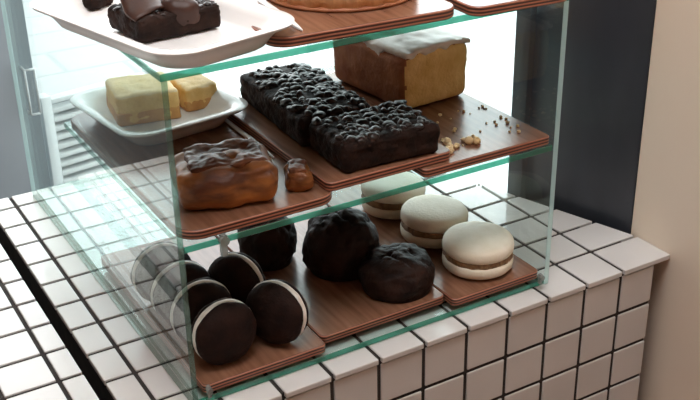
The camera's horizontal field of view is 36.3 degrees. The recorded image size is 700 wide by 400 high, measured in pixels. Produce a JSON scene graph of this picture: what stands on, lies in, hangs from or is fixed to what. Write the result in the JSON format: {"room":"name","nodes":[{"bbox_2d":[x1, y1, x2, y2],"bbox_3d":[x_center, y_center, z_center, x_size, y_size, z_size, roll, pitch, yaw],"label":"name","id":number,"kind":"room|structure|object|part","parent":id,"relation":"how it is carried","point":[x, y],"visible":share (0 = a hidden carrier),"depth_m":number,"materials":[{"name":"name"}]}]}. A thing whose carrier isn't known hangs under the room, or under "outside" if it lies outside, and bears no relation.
{"room":"cafe","nodes":[
{"label":"cafe","id":0,"kind":"room"},
{"bbox_2d":[631,0,699,399],"bbox_3d":[1.071,0.132,0.023,0.202,2.670,2.662,-15,30,-27],"label":"wall","id":1,"kind":"structure","parent":0,"point":[666,212],"depth_m":1.13,"materials":[{"name":"beige paint"}]},
{"bbox_3d":[-0.779,1.371,0.648,3.030,0.080,4.600,-15,30,-27],"label":"floor","id":2,"kind":"structure","parent":0,"visible":0},
{"bbox_2d":[0,0,51,198],"bbox_3d":[-1.030,0.000,2.000,0.832,1.200,0.469,-15,30,-27],"label":"door","id":3,"kind":"structure","parent":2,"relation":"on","point":[14,174],"depth_m":1.94,"materials":[{"name":"grey metal"}]},
{"bbox_3d":[-0.575,-0.198,1.921,0.021,0.088,0.029,-15,30,-27],"label":"handle","id":4,"kind":"part","parent":3,"relation":"part of","materials":[{"name":"silver metal"}]},
{"bbox_2d":[0,244,98,399],"bbox_3d":[-0.526,0.655,0.984,0.710,0.900,0.895,-15,30,-27],"label":"countertop","id":5,"kind":"structure","parent":2,"relation":"on","point":[35,363],"depth_m":1.00,"materials":[{"name":"tile"}]},
{"bbox_2d":[39,66,157,186],"bbox_3d":[-0.506,0.089,2.325,0.262,0.735,0.038,-21,32,-35],"label":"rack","id":6,"kind":"object","parent":2,"relation":"on","point":[68,160],"visible":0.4,"depth_m":2.15,"materials":[{"name":"white metal"}]},
{"bbox_3d":[-0.597,0.125,2.255,0.022,0.735,0.030,-21,32,-35],"label":"post","id":7,"kind":"part","parent":6,"relation":"part of","materials":[{"name":"white metal"}]},
{"bbox_3d":[-0.507,-0.067,2.246,0.218,0.018,0.032,-21,32,-35],"label":"rail","id":8,"kind":"part","parent":6,"relation":"part of","materials":[{"name":"white metal"}]},
{"bbox_3d":[-0.412,0.054,2.391,0.022,0.735,0.030,-21,32,-35],"label":"post","id":9,"kind":"part","parent":6,"relation":"part of","materials":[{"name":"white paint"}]},
{"bbox_2d":[0,170,669,399],"bbox_3d":[-0.040,0.434,1.415,0.595,0.900,0.533,-15,30,-27],"label":"countertop","id":10,"kind":"structure","parent":2,"relation":"on","point":[579,334],"depth_m":1.11,"materials":[{"name":"tile"}]},
{"bbox_2d":[0,0,568,399],"bbox_3d":[-0.093,-0.094,1.128,0.394,0.302,0.507,-15,30,-27],"label":"display case","id":11,"kind":"object","parent":10,"relation":"on","point":[223,240],"visible":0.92,"depth_m":0.96,"materials":[{"name":"clear glass"}]},
{"bbox_3d":[-0.262,-0.047,1.046,0.005,0.296,0.498,-15,30,-27],"label":"pane","id":12,"kind":"part","parent":11,"relation":"part of","materials":[{"name":"clear glass"}]},
{"bbox_2d":[30,0,294,68],"bbox_3d":[-0.155,-0.145,0.866,0.134,0.020,0.222,-24,34,-38],"label":"square dish","id":13,"kind":"object","parent":11,"relation":"on","point":[235,36],"visible":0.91,"depth_m":0.84,"materials":[{"name":"white ceramic"}]},
{"bbox_2d":[82,0,112,9],"bbox_3d":[-0.219,-0.175,0.924,0.019,0.015,0.028,19,33,35],"label":"brownie","id":14,"kind":"object","parent":13,"relation":"on","point":[89,4],"visible":1,"depth_m":0.92,"materials":[{"name":"brown food"}]},
{"bbox_2d":[107,0,220,42],"bbox_3d":[-0.150,-0.159,0.858,0.079,0.042,0.061,-19,31,-32],"label":"brownie","id":15,"kind":"object","parent":13,"relation":"on","point":[143,21],"visible":1,"depth_m":0.84,"materials":[{"name":"brown food"}]},
{"bbox_2d":[71,112,331,239],"bbox_3d":[-0.150,-0.043,1.006,0.146,0.009,0.308,-15,30,-27],"label":"serving board","id":16,"kind":"object","parent":11,"relation":"on","point":[145,170],"visible":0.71,"depth_m":0.93,"materials":[{"name":"brown wood"}]},
{"bbox_2d":[69,70,247,145],"bbox_3d":[-0.192,-0.090,1.069,0.139,0.022,0.152,-20,32,-33],"label":"square dish","id":17,"kind":"object","parent":16,"relation":"on","point":[223,103],"visible":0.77,"depth_m":1.05,"materials":[{"name":"white ceramic"}]},
{"bbox_2d":[105,71,180,126],"bbox_3d":[-0.210,-0.104,1.077,0.064,0.031,0.068,-11,28,-19],"label":"cake slice","id":18,"kind":"object","parent":17,"relation":"on","point":[131,99],"visible":0.99,"depth_m":1.05,"materials":[{"name":"yellow food"}]},
{"bbox_2d":[170,74,216,111],"bbox_3d":[-0.161,-0.113,1.099,0.038,0.026,0.046,-16,30,-28],"label":"cake slice","id":19,"kind":"object","parent":17,"relation":"on","point":[195,92],"visible":0.82,"depth_m":1.08,"materials":[{"name":"yellow food"}]},
{"bbox_2d":[170,138,277,209],"bbox_3d":[-0.107,-0.023,0.908,0.088,0.041,0.074,-8,27,-14],"label":"loaf","id":20,"kind":"object","parent":16,"relation":"on","point":[230,173],"visible":1,"depth_m":0.88,"materials":[{"name":"food"}]},
{"bbox_2d":[224,119,273,157],"bbox_3d":[-0.099,-0.061,1.027,0.006,0.003,0.113,-15,29,-27],"label":"knife","id":21,"kind":"object","parent":16,"relation":"on","point":[227,121],"visible":0.47,"depth_m":1.04,"materials":[{"name":"silver metal"}]},
{"bbox_3d":[-0.113,-0.071,1.050,0.004,0.003,0.057,-15,29,-26],"label":"handle","id":22,"kind":"part","parent":21,"relation":"part of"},
{"bbox_3d":[-0.085,-0.051,1.005,0.005,0.002,0.057,-15,29,-26],"label":"blade","id":23,"kind":"part","parent":21,"relation":"part of","materials":[{"name":"silver metal"}]},
{"bbox_2d":[283,158,313,191],"bbox_3d":[-0.045,-0.022,0.923,0.025,0.023,0.032,-3,26,-5],"label":"piece of cake","id":24,"kind":"object","parent":16,"relation":"on","point":[298,176],"visible":1,"depth_m":0.91,"materials":[{"name":"food"}]},
{"bbox_2d":[101,236,324,392],"bbox_3d":[-0.143,0.099,1.055,0.122,0.009,0.274,-15,30,-27],"label":"serving board","id":25,"kind":"object","parent":11,"relation":"on","point":[262,357],"visible":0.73,"depth_m":0.97,"materials":[{"name":"brown wood"}]},
{"bbox_2d":[130,242,190,300],"bbox_3d":[-0.182,0.070,1.036,0.061,0.061,0.037,-14,29,-24],"label":"pie","id":26,"kind":"object","parent":25,"relation":"on","point":[154,257],"visible":0.6,"depth_m":1.02,"materials":[{"name":"food"}]},
{"bbox_2d":[149,260,209,319],"bbox_3d":[-0.159,0.086,1.004,0.061,0.061,0.037,-13,29,-23],"label":"pie","id":27,"kind":"object","parent":25,"relation":"on","point":[170,278],"visible":0.49,"depth_m":0.98,"materials":[{"name":"brown food"}]},
{"bbox_2d":[168,277,231,341],"bbox_3d":[-0.135,0.101,0.972,0.061,0.060,0.037,-16,30,-28],"label":"pie","id":28,"kind":"object","parent":25,"relation":"on","point":[187,302],"visible":0.63,"depth_m":0.95,"materials":[{"name":"brown food"}]},
{"bbox_2d":[190,297,256,364],"bbox_3d":[-0.111,0.116,0.940,0.060,0.061,0.038,-13,29,-23],"label":"pie","id":29,"kind":"object","parent":25,"relation":"on","point":[223,331],"visible":1,"depth_m":0.92,"materials":[{"name":"brown food"}]},
{"bbox_2d":[208,251,265,303],"bbox_3d":[-0.108,0.079,1.015,0.061,0.061,0.037,11,28,22],"label":"pie","id":30,"kind":"object","parent":25,"relation":"on","point":[238,272],"visible":0.53,"depth_m":1.00,"materials":[{"name":"brown food"}]},
{"bbox_2d":[246,279,308,344],"bbox_3d":[-0.066,0.101,0.968,0.061,0.060,0.038,11,29,23],"label":"pie","id":31,"kind":"object","parent":25,"relation":"on","point":[280,311],"visible":0.94,"depth_m":0.95,"materials":[{"name":"brown food"}]},
{"bbox_2d":[240,62,370,146],"bbox_3d":[-0.045,-0.100,1.046,0.080,0.036,0.155,-14,29,-24],"label":"brownie slab","id":32,"kind":"object","parent":11,"relation":"on","point":[290,96],"visible":0.95,"depth_m":1.02,"materials":[{"name":"black food"}]},
{"bbox_3d":[-0.050,-0.064,1.063,0.381,0.006,0.320,-15,30,-27],"label":"shelf pane","id":33,"kind":"part","parent":11,"relation":"part of","materials":[{"name":"clear glass"}]},
{"bbox_2d":[215,205,442,342],"bbox_3d":[-0.033,0.066,1.119,0.140,0.009,0.262,-15,30,-27],"label":"serving board","id":34,"kind":"object","parent":11,"relation":"on","point":[337,310],"visible":0.48,"depth_m":1.04,"materials":[{"name":"brown wood"}]},
{"bbox_2d":[237,216,296,271],"bbox_3d":[-0.087,0.037,1.106,0.062,0.057,0.060,-15,30,-27],"label":"bun","id":35,"kind":"object","parent":34,"relation":"on","point":[274,249],"visible":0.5,"depth_m":1.08,"materials":[{"name":"black food"}]},
{"bbox_2d":[302,207,378,281],"bbox_3d":[-0.009,0.039,1.090,0.079,0.064,0.077,-15,30,-27],"label":"pastry","id":36,"kind":"object","parent":34,"relation":"on","point":[335,244],"visible":0.8,"depth_m":1.06,"materials":[{"name":"black food"}]},
{"bbox_2d":[358,243,434,302],"bbox_3d":[0.047,0.067,1.057,0.080,0.040,0.078,-15,30,-27],"label":"bun","id":37,"kind":"object","parent":34,"relation":"on","point":[394,272],"visible":1,"depth_m":1.03,"materials":[{"name":"brown food"}]},
{"bbox_3d":[-0.098,-0.229,1.065,0.394,0.006,0.500,-15,30,-27],"label":"pane","id":38,"kind":"part","parent":11,"relation":"part of","materials":[{"name":"clear glass"}]},
{"bbox_2d":[247,0,453,47],"bbox_3d":[-0.048,-0.193,0.973,0.173,0.009,0.282,-14,29,-24],"label":"serving board","id":39,"kind":"object","parent":11,"relation":"on","point":[317,27],"visible":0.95,"depth_m":0.87,"materials":[{"name":"brown wood"}]},
{"bbox_2d":[257,0,302,30],"bbox_3d":[-0.058,-0.153,0.879,0.007,0.003,0.098,-12,28,-21],"label":"knife","id":40,"kind":"object","parent":39,"relation":"on","point":[262,2],"visible":0.41,"depth_m":0.90,"materials":[{"name":"white"}]},
{"bbox_3d":[-0.068,-0.163,0.899,0.006,0.003,0.049,-12,28,-21],"label":"handle","id":41,"kind":"part","parent":40,"relation":"part of","materials":[{"name":"white plastic"}]},
{"bbox_3d":[-0.048,-0.144,0.859,0.007,0.002,0.049,-12,28,-21],"label":"blade","id":42,"kind":"part","parent":40,"relation":"part of","materials":[{"name":"white plastic"}]},
{"bbox_2d":[269,0,407,12],"bbox_3d":[-0.008,-0.206,0.933,0.137,0.048,0.136,-15,30,-27],"label":"round cake","id":43,"kind":"object","parent":39,"relation":"on","point":[322,6],"visible":1,"depth_m":0.89,"materials":[{"name":"orange food"}]},
{"bbox_3d":[-0.093,0.037,1.197,0.381,0.006,0.498,-15,30,-27],"label":"pane","id":44,"kind":"part","parent":11,"relation":"part of","materials":[{"name":"clear glass"}]},
{"bbox_2d":[325,184,536,305],"bbox_3d":[0.075,0.036,1.175,0.108,0.009,0.284,-15,30,-27],"label":"serving board","id":45,"kind":"object","parent":11,"relation":"on","point":[456,290],"visible":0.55,"depth_m":1.08,"materials":[{"name":"brown wood"}]},
{"bbox_2d":[361,171,425,219],"bbox_3d":[0.049,-0.007,1.212,0.074,0.037,0.073,7,27,16],"label":"cookie","id":46,"kind":"object","parent":45,"relation":"on","point":[389,207],"visible":0.67,"depth_m":1.19,"materials":[{"name":"beige food"}]},
{"bbox_2d":[400,194,467,248],"bbox_3d":[0.091,0.022,1.150,0.073,0.037,0.074,-3,26,-3],"label":"cookie","id":47,"kind":"object","parent":45,"relation":"on","point":[425,219],"visible":0.85,"depth_m":1.13,"materials":[{"name":"beige food"}]},
{"bbox_2d":[442,221,513,279],"bbox_3d":[0.131,0.051,1.090,0.074,0.037,0.073,-15,30,-27],"label":"cookie","id":48,"kind":"object","parent":45,"relation":"on","point":[475,250],"visible":1,"depth_m":1.07,"materials":[{"name":"beige food"}]},
{"bbox_2d":[326,72,548,177],"bbox_3d":[0.060,-0.091,1.097,0.146,0.009,0.275,-15,30,-27],"label":"serving board","id":49,"kind":"object","parent":11,"relation":"on","point":[496,141],"visible":0.48,"depth_m":1.03,"materials":[{"name":"brown wood"}]},
{"bbox_2d":[228,97,449,190],"bbox_3d":[-0.021,-0.069,1.033,0.130,0.009,0.232,-15,30,-27],"label":"serving board","id":50,"kind":"object","parent":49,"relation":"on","point":[328,176],"visible":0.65,"depth_m":0.96,"materials":[{"name":"brown wood"}]},
{"bbox_2d":[309,100,439,172],"bbox_3d":[0.022,-0.060,0.966,0.103,0.033,0.074,-14,29,-25],"label":"brownie slab","id":51,"kind":"object","parent":50,"relation":"on","point":[390,131],"visible":1,"depth_m":0.95,"materials":[{"name":"black food"}]},
{"bbox_2d":[333,27,469,107],"bbox_3d":[0.052,-0.151,1.133,0.090,0.068,0.132,-18,31,-31],"label":"cake","id":52,"kind":"object","parent":49,"relation":"on","point":[426,66],"visible":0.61,"depth_m":1.09,"materials":[{"name":"food"}]},
{"bbox_2d":[436,105,520,153],"bbox_3d":[0.113,-0.072,1.039,0.102,0.007,0.086,-15,30,-27],"label":"crumbs","id":53,"kind":"object","parent":49,"relation":"on","point":[446,141],"visible":0.88,"depth_m":1.00,"materials":[{"name":"beige food"}]},
{"bbox_3d":[0.071,-0.139,1.221,0.006,0.296,0.498,-15,30,-27],"label":"pane","id":54,"kind":"part","parent":11,"relation":"part of","materials":[{"name":"clear glass"}]},
{"bbox_2d":[445,0,566,16],"bbox_3d":[0.084,-0.223,1.029,0.104,0.009,0.287,-14,29,-24],"label":"serving board","id":55,"kind":"object","parent":11,"relation":"on","point":[478,8],"visible":1,"depth_m":0.91,"materials":[{"name":"brown wood"}]},
{"bbox_3d":[-0.358,-1.674,1.070,1.850,0.300,0.100,21,34,37],"label":"lintel","id":56,"kind":"object","parent":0,"visible":0},
{"bbox_2d":[507,0,656,233],"bbox_3d":[0.264,-0.244,1.139,0.160,2.350,0.059,21,34,37],"label":"pillar","id":57,"kind":"structure","parent":56,"relation":"attached to","point":[609,42],"depth_m":1.19,"materials":[{"name":"paint"}]},
{"label":"outside","id":58,"kind":"structure","parent":0,"visible":0},
{"bbox_2d":[22,0,516,192],"bbox_3d":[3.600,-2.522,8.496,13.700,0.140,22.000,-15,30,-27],"label":"window","id":59,"kind":"structure","parent":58,"point":[63,60],"depth_m":4.56,"materials":[{"name":"white"}]}
]}

